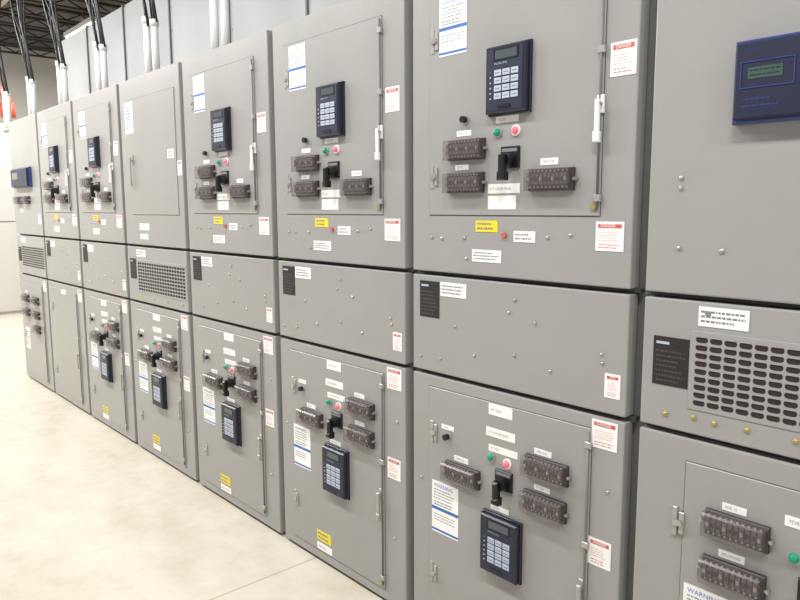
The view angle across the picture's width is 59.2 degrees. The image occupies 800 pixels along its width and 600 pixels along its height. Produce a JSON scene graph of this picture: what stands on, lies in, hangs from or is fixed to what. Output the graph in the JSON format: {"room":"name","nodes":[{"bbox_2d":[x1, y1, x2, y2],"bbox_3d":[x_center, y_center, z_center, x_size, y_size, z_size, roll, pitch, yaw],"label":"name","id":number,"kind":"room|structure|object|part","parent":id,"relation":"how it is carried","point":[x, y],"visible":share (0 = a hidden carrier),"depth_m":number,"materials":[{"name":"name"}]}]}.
{"room":"electrical room","nodes":[
{"label":"electrical room","id":0,"kind":"room"},
{"bbox_2d":[0,46,58,122],"bbox_3d":[-8.814,-1.987,10.802,10.000,4.400,0.100,-7,10,-41],"label":"wall","id":1,"kind":"structure","parent":0,"point":[44,69],"depth_m":12.50,"materials":[{"name":"beige paint"}]},
{"bbox_2d":[0,0,129,58],"bbox_3d":[-2.524,-3.217,3.624,10.080,0.150,18.270,-7,10,-41],"label":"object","id":2,"kind":"structure","parent":0,"point":[4,11],"depth_m":10.21,"materials":[{"name":"black metal"}]},
{"bbox_2d":[1,0,8,6],"bbox_3d":[-0.541,-3.095,3.513,0.310,0.380,16.100,-7,10,-41],"label":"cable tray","id":3,"kind":"object","parent":2,"relation":"attached to","point":[3,2],"visible":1,"depth_m":8.32,"materials":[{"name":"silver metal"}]},
{"bbox_2d":[0,0,11,132],"bbox_3d":[-4.068,-2.632,7.146,0.102,1.819,1.288,-7,10,-41],"label":"conduit riser","id":4,"kind":"object","parent":2,"relation":"attached to","point":[6,94],"visible":0.85,"depth_m":7.17,"materials":[{"name":"white"}]},
{"bbox_2d":[0,85,15,117],"bbox_3d":[-5.775,-3.374,10.051,0.425,1.480,0.200,-7,10,-41],"label":"pipe","id":5,"kind":"object","parent":2,"relation":"hanging from","point":[13,110],"visible":0.45,"depth_m":10.16,"materials":[{"name":"metal"}]},
{"bbox_2d":[63,6,95,37],"bbox_3d":[-4.436,-3.929,9.835,0.160,0.335,1.200,-7,10,-41],"label":"ceiling light","id":6,"kind":"object","parent":2,"relation":"hanging from","point":[81,25],"depth_m":9.81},
{"bbox_2d":[0,0,132,52],"bbox_3d":[-2.460,-3.320,3.446,10.000,0.100,19.000,-7,10,-41],"label":"ceiling","id":7,"kind":"structure","parent":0,"point":[66,3],"depth_m":10.49,"materials":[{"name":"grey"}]},
{"bbox_2d":[0,312,385,599],"bbox_3d":[-2.441,1.142,4.030,10.000,0.100,19.000,-7,10,-41],"label":"floor","id":8,"kind":"structure","parent":0,"point":[88,512],"depth_m":3.59,"materials":[{"name":"concrete"}]},
{"bbox_2d":[0,123,22,313],"bbox_3d":[-6.628,-1.309,11.408,0.900,2.880,1.945,-7,10,-41],"label":"electrical panel","id":9,"kind":"object","parent":8,"relation":"on","point":[10,290],"visible":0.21,"depth_m":10.74,"materials":[{"name":"white metal"}]},
{"bbox_2d":[8,113,55,390],"bbox_3d":[-2.465,-0.507,7.055,2.345,2.386,0.912,-7,10,-41],"label":"tall cabinet","id":10,"kind":"object","parent":8,"relation":"on","point":[25,173],"visible":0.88,"depth_m":6.25,"materials":[{"name":"metal"}]},
{"bbox_2d":[9,0,37,114],"bbox_3d":[-3.459,-2.546,6.470,0.102,1.819,1.288,-7,10,-41],"label":"conduit riser","id":11,"kind":"object","parent":10,"relation":"on","point":[30,81],"visible":0.87,"depth_m":6.48,"materials":[{"name":"white"}]},
{"bbox_3d":[-3.302,-1.090,6.248,0.046,1.014,0.870,-7,10,-41],"label":"door","id":12,"kind":"part","parent":10,"relation":"part of","materials":[{"name":"paint"}]},
{"bbox_3d":[-3.299,-0.401,6.338,0.046,0.347,0.870,-7,10,-41],"label":"panel","id":13,"kind":"part","parent":10,"relation":"part of","materials":[{"name":"paint"}]},
{"bbox_3d":[-3.330,0.281,6.420,0.014,0.879,0.667,-7,10,-41],"label":"instrument door","id":14,"kind":"part","parent":10,"relation":"part of","materials":[{"name":"grey metal"}]},
{"bbox_3d":[-2.437,-0.509,7.080,2.270,2.382,0.912,-7,10,-41],"label":"frame","id":15,"kind":"part","parent":10,"relation":"part of","materials":[{"name":"paint"}]},
{"bbox_3d":[-3.296,0.272,6.426,0.046,0.979,0.870,-7,10,-41],"label":"door","id":16,"kind":"part","parent":10,"relation":"part of","materials":[{"name":"paint"}]},
{"bbox_2d":[37,101,91,413],"bbox_3d":[-1.862,-0.421,6.374,2.360,2.386,0.912,-7,10,-41],"label":"tall cabinet","id":17,"kind":"object","parent":8,"relation":"on","point":[56,139],"visible":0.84,"depth_m":5.57,"materials":[{"name":"metal"}]},
{"bbox_2d":[50,185,58,198],"bbox_3d":[-2.723,-0.850,5.544,0.056,0.104,0.072,-7,10,-41],"label":"switch","id":18,"kind":"object","parent":17,"relation":"attached to","point":[55,190],"depth_m":5.53,"materials":[{"name":"black plastic"}]},
{"bbox_2d":[42,0,68,104],"bbox_3d":[-2.850,-2.460,5.794,0.102,1.819,1.288,-7,10,-41],"label":"conduit riser","id":19,"kind":"object","parent":17,"relation":"on","point":[61,66],"visible":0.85,"depth_m":5.81,"materials":[{"name":"white"}]},
{"bbox_3d":[-2.725,-1.054,5.556,0.014,0.724,0.667,-7,10,-41],"label":"instrument door","id":20,"kind":"part","parent":17,"relation":"part of","materials":[{"name":"grey metal"}]},
{"bbox_3d":[-2.693,-1.004,5.572,0.046,1.014,0.870,-7,10,-41],"label":"door","id":21,"kind":"part","parent":17,"relation":"part of","materials":[{"name":"paint"}]},
{"bbox_3d":[-2.690,-0.315,5.662,0.046,0.347,0.870,-7,10,-41],"label":"panel","id":22,"kind":"part","parent":17,"relation":"part of","materials":[{"name":"paint"}]},
{"bbox_3d":[-1.828,-0.423,6.404,2.270,2.382,0.912,-7,10,-41],"label":"frame","id":23,"kind":"part","parent":17,"relation":"part of","materials":[{"name":"paint"}]},
{"bbox_3d":[-2.721,0.357,5.743,0.014,0.899,0.667,-7,10,-41],"label":"instrument door","id":24,"kind":"part","parent":17,"relation":"part of","materials":[{"name":"grey metal"}]},
{"bbox_3d":[-2.687,0.358,5.750,0.046,0.979,0.870,-7,10,-41],"label":"door","id":25,"kind":"part","parent":17,"relation":"part of","materials":[{"name":"paint"}]},
{"bbox_2d":[72,84,137,441],"bbox_3d":[-1.253,-0.335,5.698,2.360,2.386,0.912,-7,10,-41],"label":"tall cabinet","id":26,"kind":"object","parent":8,"relation":"on","point":[96,115],"visible":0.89,"depth_m":4.89,"materials":[{"name":"metal"}]},
{"bbox_2d":[90,182,99,196],"bbox_3d":[-2.114,-0.764,4.868,0.056,0.104,0.072,-7,10,-41],"label":"switch","id":27,"kind":"object","parent":26,"relation":"attached to","point":[96,187],"depth_m":4.86,"materials":[{"name":"black plastic"}]},
{"bbox_3d":[-2.116,-0.968,4.880,0.014,0.724,0.667,-7,10,-41],"label":"instrument door","id":28,"kind":"part","parent":26,"relation":"part of","materials":[{"name":"grey metal"}]},
{"bbox_2d":[85,0,108,90],"bbox_3d":[-2.241,-2.374,5.118,0.102,1.819,1.288,-7,10,-41],"label":"conduit riser","id":29,"kind":"object","parent":26,"relation":"on","point":[100,48],"visible":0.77,"depth_m":5.14,"materials":[{"name":"white"}]},
{"bbox_3d":[-2.083,-0.918,4.896,0.046,1.014,0.870,-7,10,-41],"label":"door","id":30,"kind":"part","parent":26,"relation":"part of","materials":[{"name":"paint"}]},
{"bbox_2d":[99,330,108,345],"bbox_3d":[-2.114,0.272,5.008,0.056,0.104,0.072,-7,10,-41],"label":"switch","id":31,"kind":"object","parent":26,"relation":"attached to","point":[105,336],"depth_m":5.00,"materials":[{"name":"black plastic"}]},
{"bbox_3d":[-2.081,-0.229,4.986,0.046,0.347,0.870,-7,10,-41],"label":"panel","id":32,"kind":"part","parent":26,"relation":"part of","materials":[{"name":"paint"}]},
{"bbox_3d":[-2.112,0.443,5.067,0.014,0.899,0.667,-7,10,-41],"label":"instrument door","id":33,"kind":"part","parent":26,"relation":"part of","materials":[{"name":"grey metal"}]},
{"bbox_3d":[-1.219,-0.337,5.728,2.270,2.382,0.912,-7,10,-41],"label":"frame","id":34,"kind":"part","parent":26,"relation":"part of","materials":[{"name":"paint"}]},
{"bbox_3d":[-2.078,0.444,5.074,0.046,0.979,0.870,-7,10,-41],"label":"door","id":35,"kind":"part","parent":26,"relation":"part of","materials":[{"name":"paint"}]},
{"bbox_2d":[119,62,199,479],"bbox_3d":[-0.644,-0.249,5.022,2.360,2.386,0.912,-7,10,-41],"label":"tall cabinet","id":36,"kind":"object","parent":8,"relation":"on","point":[151,103],"visible":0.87,"depth_m":4.22,"materials":[{"name":"metal"}]},
{"bbox_2d":[142,0,159,73],"bbox_3d":[-1.632,-2.288,4.442,0.102,1.819,1.288,-7,10,-41],"label":"conduit riser","id":37,"kind":"object","parent":36,"relation":"on","point":[151,35],"visible":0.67,"depth_m":4.47,"materials":[{"name":"white"}]},
{"bbox_3d":[-1.473,-0.858,4.176,0.004,0.704,0.680,-7,10,-41],"label":"instrument door","id":38,"kind":"part","parent":36,"relation":"part of","materials":[{"name":"grey metal"}]},
{"bbox_3d":[-1.474,-0.832,4.220,0.046,1.014,0.870,-7,10,-41],"label":"door","id":39,"kind":"part","parent":36,"relation":"part of","materials":[{"name":"paint"}]},
{"bbox_2d":[151,349,161,366],"bbox_3d":[-1.505,0.358,4.332,0.056,0.104,0.072,-7,10,-41],"label":"switch","id":40,"kind":"object","parent":36,"relation":"attached to","point":[156,358],"depth_m":4.32,"materials":[{"name":"black plastic"}]},
{"bbox_3d":[-1.472,-0.143,4.310,0.046,0.347,0.870,-7,10,-41],"label":"panel","id":41,"kind":"part","parent":36,"relation":"part of","materials":[{"name":"paint"}]},
{"bbox_3d":[-1.503,0.528,4.391,0.014,0.899,0.667,-7,10,-41],"label":"instrument door","id":42,"kind":"part","parent":36,"relation":"part of","materials":[{"name":"grey metal"}]},
{"bbox_3d":[-1.469,0.529,4.398,0.046,0.979,0.870,-7,10,-41],"label":"door","id":43,"kind":"part","parent":36,"relation":"part of","materials":[{"name":"paint"}]},
{"bbox_3d":[-0.610,-0.251,5.052,2.270,2.382,0.912,-7,10,-41],"label":"frame","id":44,"kind":"part","parent":36,"relation":"part of","materials":[{"name":"paint"}]},
{"bbox_2d":[182,30,285,532],"bbox_3d":[-0.035,-0.163,4.346,2.360,2.386,0.912,-7,10,-41],"label":"tall cabinet","id":45,"kind":"object","parent":8,"relation":"on","point":[228,89],"visible":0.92,"depth_m":3.53,"materials":[{"name":"metal"}]},
{"bbox_2d":[209,0,229,49],"bbox_3d":[-1.023,-2.203,3.765,0.102,1.819,1.288,-7,10,-41],"label":"conduit riser","id":46,"kind":"object","parent":45,"relation":"on","point":[224,4],"visible":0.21,"depth_m":3.85,"materials":[{"name":"white"}]},
{"bbox_2d":[215,171,228,191],"bbox_3d":[-0.896,-0.592,3.516,0.056,0.104,0.072,-7,10,-41],"label":"switch","id":47,"kind":"object","parent":45,"relation":"attached to","point":[222,180],"depth_m":3.51,"materials":[{"name":"black plastic"}]},
{"bbox_3d":[-0.898,-0.796,3.528,0.014,0.724,0.667,-7,10,-41],"label":"instrument door","id":48,"kind":"part","parent":45,"relation":"part of","materials":[{"name":"grey metal"}]},
{"bbox_2d":[222,374,235,396],"bbox_3d":[-0.896,0.444,3.656,0.056,0.104,0.072,-7,10,-41],"label":"switch","id":49,"kind":"object","parent":45,"relation":"attached to","point":[229,385],"depth_m":3.65,"materials":[{"name":"black plastic"}]},
{"bbox_3d":[-0.865,-0.746,3.544,0.046,1.014,0.870,-7,10,-41],"label":"door","id":50,"kind":"part","parent":45,"relation":"part of","materials":[{"name":"paint"}]},
{"bbox_3d":[-0.894,0.615,3.715,0.014,0.899,0.667,-7,10,-41],"label":"instrument door","id":51,"kind":"part","parent":45,"relation":"part of","materials":[{"name":"grey metal"}]},
{"bbox_3d":[-0.863,-0.057,3.634,0.046,0.347,0.870,-7,10,-41],"label":"panel","id":52,"kind":"part","parent":45,"relation":"part of","materials":[{"name":"paint"}]},
{"bbox_3d":[-0.860,0.615,3.722,0.046,0.979,0.870,-7,10,-41],"label":"door","id":53,"kind":"part","parent":45,"relation":"part of","materials":[{"name":"paint"}]},
{"bbox_3d":[-0.001,-0.165,4.376,2.270,2.382,0.912,-7,10,-41],"label":"frame","id":54,"kind":"part","parent":45,"relation":"part of","materials":[{"name":"paint"}]},
{"bbox_2d":[272,0,420,599],"bbox_3d":[0.574,-0.077,3.670,2.360,2.386,0.912,-7,10,-41],"label":"tall cabinet","id":55,"kind":"object","parent":8,"relation":"on","point":[343,72],"visible":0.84,"depth_m":2.85,"materials":[{"name":"metal"}]},
{"bbox_2d":[322,161,339,187],"bbox_3d":[-0.287,-0.506,2.840,0.056,0.104,0.072,-7,10,-41],"label":"switch","id":56,"kind":"object","parent":55,"relation":"attached to","point":[331,174],"depth_m":2.83,"materials":[{"name":"black plastic"}]},
{"bbox_3d":[-0.289,-0.710,2.852,0.014,0.724,0.667,-7,10,-41],"label":"instrument door","id":57,"kind":"part","parent":55,"relation":"part of","materials":[{"name":"grey metal"}]},
{"bbox_2d":[326,410,342,438],"bbox_3d":[-0.286,0.530,2.980,0.056,0.104,0.072,-7,10,-41],"label":"switch","id":58,"kind":"object","parent":55,"relation":"attached to","point":[335,423],"depth_m":2.97,"materials":[{"name":"black plastic"}]},
{"bbox_3d":[-0.285,0.701,3.039,0.014,0.899,0.667,-7,10,-41],"label":"instrument door","id":59,"kind":"part","parent":55,"relation":"part of","materials":[{"name":"grey metal"}]},
{"bbox_3d":[-0.256,-0.660,2.868,0.046,1.014,0.870,-7,10,-41],"label":"door","id":60,"kind":"part","parent":55,"relation":"part of","materials":[{"name":"paint"}]},
{"bbox_3d":[-0.254,0.029,2.958,0.046,0.347,0.870,-7,10,-41],"label":"panel","id":61,"kind":"part","parent":55,"relation":"part of","materials":[{"name":"paint"}]},
{"bbox_3d":[-0.251,0.701,3.046,0.046,0.979,0.870,-7,10,-41],"label":"door","id":62,"kind":"part","parent":55,"relation":"part of","materials":[{"name":"paint"}]},
{"bbox_3d":[0.608,-0.079,3.700,2.270,2.382,0.912,-7,10,-41],"label":"frame","id":63,"kind":"part","parent":55,"relation":"part of","materials":[{"name":"paint"}]},
{"bbox_2d":[413,0,657,599],"bbox_3d":[1.183,0.009,2.994,2.360,2.386,0.912,-7,10,-41],"label":"tall cabinet","id":64,"kind":"object","parent":8,"relation":"on","point":[533,119],"visible":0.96,"depth_m":2.17,"materials":[{"name":"metal"}]},
{"bbox_2d":[491,468,512,506],"bbox_3d":[0.323,0.616,2.304,0.056,0.104,0.072,-7,10,-41],"label":"switch","id":65,"kind":"object","parent":64,"relation":"attached to","point":[502,478],"depth_m":2.30,"materials":[{"name":"black plastic"}]},
{"bbox_2d":[496,146,519,179],"bbox_3d":[0.322,-0.420,2.164,0.056,0.104,0.072,-7,10,-41],"label":"switch","id":66,"kind":"object","parent":64,"relation":"attached to","point":[508,164],"depth_m":2.15,"materials":[{"name":"black plastic"}]},
{"bbox_3d":[0.331,0.787,2.355,0.014,0.899,0.687,-7,10,-41],"label":"instrument door","id":67,"kind":"part","parent":64,"relation":"part of","materials":[{"name":"grey metal"}]},
{"bbox_3d":[0.327,-0.623,2.168,0.014,0.724,0.687,-7,10,-41],"label":"instrument door","id":68,"kind":"part","parent":64,"relation":"part of","materials":[{"name":"grey metal"}]},
{"bbox_3d":[0.358,0.787,2.370,0.046,0.979,0.870,-7,10,-41],"label":"door","id":69,"kind":"part","parent":64,"relation":"part of","materials":[{"name":"paint"}]},
{"bbox_3d":[0.355,0.115,2.282,0.046,0.347,0.870,-7,10,-41],"label":"panel","id":70,"kind":"part","parent":64,"relation":"part of","materials":[{"name":"paint"}]},
{"bbox_3d":[0.353,-0.575,2.192,0.046,1.014,0.870,-7,10,-41],"label":"door","id":71,"kind":"part","parent":64,"relation":"part of","materials":[{"name":"paint"}]},
{"bbox_2d":[633,0,799,599],"bbox_3d":[1.792,0.095,2.318,2.360,2.386,0.912,-7,10,-41],"label":"tall cabinet","id":72,"kind":"object","parent":8,"relation":"on","point":[718,511],"visible":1,"depth_m":1.73,"materials":[{"name":"metal"}]},
{"bbox_2d":[57,0,347,100],"bbox_3d":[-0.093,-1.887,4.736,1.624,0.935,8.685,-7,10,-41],"label":"wall","id":73,"kind":"structure","parent":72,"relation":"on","point":[184,31],"depth_m":5.44,"materials":[{"name":"paint"}]},
{"bbox_3d":[0.967,0.873,1.694,0.046,0.979,0.870,-7,10,-41],"label":"door","id":74,"kind":"part","parent":72,"relation":"part of","materials":[{"name":"paint"}]},
{"bbox_3d":[0.965,0.201,1.606,0.046,0.347,0.870,-7,10,-41],"label":"panel","id":75,"kind":"part","parent":72,"relation":"part of","materials":[{"name":"paint"}]},
{"bbox_3d":[1.826,0.093,2.348,2.270,2.382,0.912,-7,10,-41],"label":"frame","id":76,"kind":"part","parent":72,"relation":"part of","materials":[{"name":"paint"}]},
{"bbox_3d":[0.962,-0.489,1.516,0.046,1.014,0.870,-7,10,-41],"label":"door","id":77,"kind":"part","parent":72,"relation":"part of","materials":[{"name":"paint"}]},
{"bbox_3d":[0.966,0.887,1.651,0.014,0.879,0.664,-7,10,-41],"label":"instrument door","id":78,"kind":"part","parent":72,"relation":"part of","materials":[{"name":"grey metal"}]},
{"bbox_2d":[797,577,799,599],"bbox_3d":[0.942,0.708,1.617,0.056,0.104,0.072,-7,10,-41],"label":"switch","id":79,"kind":"object","parent":72,"relation":"attached to","point":[798,578],"depth_m":1.65,"materials":[{"name":"black plastic"}]}
]}

